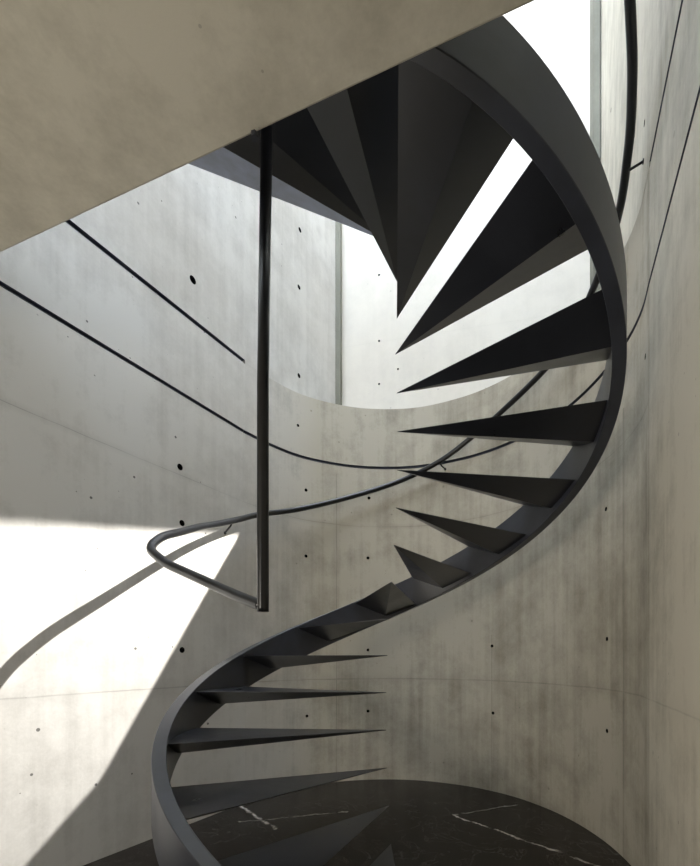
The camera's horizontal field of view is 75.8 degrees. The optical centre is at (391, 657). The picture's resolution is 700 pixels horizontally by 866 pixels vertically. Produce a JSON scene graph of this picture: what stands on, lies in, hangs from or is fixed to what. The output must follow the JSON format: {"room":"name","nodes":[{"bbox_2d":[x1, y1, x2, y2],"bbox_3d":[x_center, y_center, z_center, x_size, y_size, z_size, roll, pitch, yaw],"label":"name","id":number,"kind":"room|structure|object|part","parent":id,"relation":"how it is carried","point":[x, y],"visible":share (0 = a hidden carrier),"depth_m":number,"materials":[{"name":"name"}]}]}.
{"room":"spiral stairwell","nodes":[
{"label":"spiral stairwell","id":0,"kind":"room"},
{"bbox_2d":[0,164,334,865],"bbox_3d":[-2.507,-3.933,0.737,0.250,10.000,8.281,0,0,27],"label":"wall","id":1,"kind":"structure","parent":0,"point":[122,321],"depth_m":2.49,"materials":[{"name":"concrete"}]},
{"bbox_2d":[0,0,533,251],"bbox_3d":[-1.805,-1.706,-0.799,5.186,0.589,5.202,0,0,0],"label":"ceiling","id":2,"kind":"structure","parent":0,"point":[101,100],"depth_m":1.07,"materials":[{"name":"concrete"}]},
{"bbox_2d":[251,129,257,142],"bbox_3d":[-0.368,-1.410,1.199,0.019,0.034,0.019,0,0,0],"label":"bolt","id":3,"kind":"object","parent":2,"relation":"attached to","point":[254,134],"visible":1,"depth_m":1.19,"materials":[{"name":"grey metal"}]},
{"bbox_2d":[83,779,630,865],"bbox_3d":[-0.600,1.142,0.550,9.200,0.150,8.700,0,0,0],"label":"floor","id":4,"kind":"structure","parent":0,"point":[424,823],"depth_m":2.81,"materials":[{"name":"black stone"}]},
{"bbox_2d":[151,15,626,865],"bbox_3d":[-0.010,-0.490,2.150,2.020,3.115,2.020,0,0,0],"label":"spiral staircase","id":5,"kind":"structure","parent":4,"relation":"on","point":[398,156],"depth_m":1.69,"materials":[{"name":"black metal"}]},
{"bbox_2d":[243,165,650,865],"bbox_3d":[0.373,-0.556,3.219,2.821,3.247,1.353,0,0,31],"label":"wall","id":6,"kind":"structure","parent":0,"point":[527,679],"depth_m":3.56,"materials":[{"name":"concrete"}]},
{"bbox_2d":[146,0,643,611],"bbox_3d":[0.009,-1.495,2.569,2.363,2.674,2.572,0,0,0],"label":"handrail","id":7,"kind":"object","parent":6,"relation":"attached to","point":[260,603],"visible":0.91,"depth_m":1.56,"materials":[{"name":"black metal"}]},
{"bbox_3d":[-0.436,-1.039,1.537,0.054,1.759,0.040,0,0,0],"label":"post","id":8,"kind":"part","parent":7,"relation":"part of","materials":[{"name":"black metal"}]},
{"bbox_2d":[342,0,600,408],"bbox_3d":[0.678,-5.556,4.317,3.230,6.753,0.250,0,0,12],"label":"wall","id":9,"kind":"structure","parent":0,"point":[558,31],"depth_m":4.20,"materials":[{"name":"concrete"}]},
{"bbox_2d":[335,221,341,404],"bbox_3d":[-0.557,-5.556,4.402,0.125,6.753,0.115,0,0,0],"label":"trim","id":10,"kind":"structure","parent":9,"relation":"attached to","point":[338,226],"depth_m":4.35,"materials":[{"name":"concrete"}]},
{"bbox_2d":[601,0,699,865],"bbox_3d":[1.262,-3.933,1.947,0.251,10.000,4.142,0,0,20],"label":"wall","id":11,"kind":"structure","parent":0,"point":[674,25],"depth_m":1.63,"materials":[{"name":"concrete"}]},
{"bbox_2d":[590,0,599,292],"bbox_3d":[1.798,-5.556,3.954,0.085,6.753,0.132,0,0,0],"label":"trim","id":12,"kind":"structure","parent":11,"relation":"attached to","point":[594,4],"depth_m":3.90,"materials":[{"name":"concrete"}]}
]}

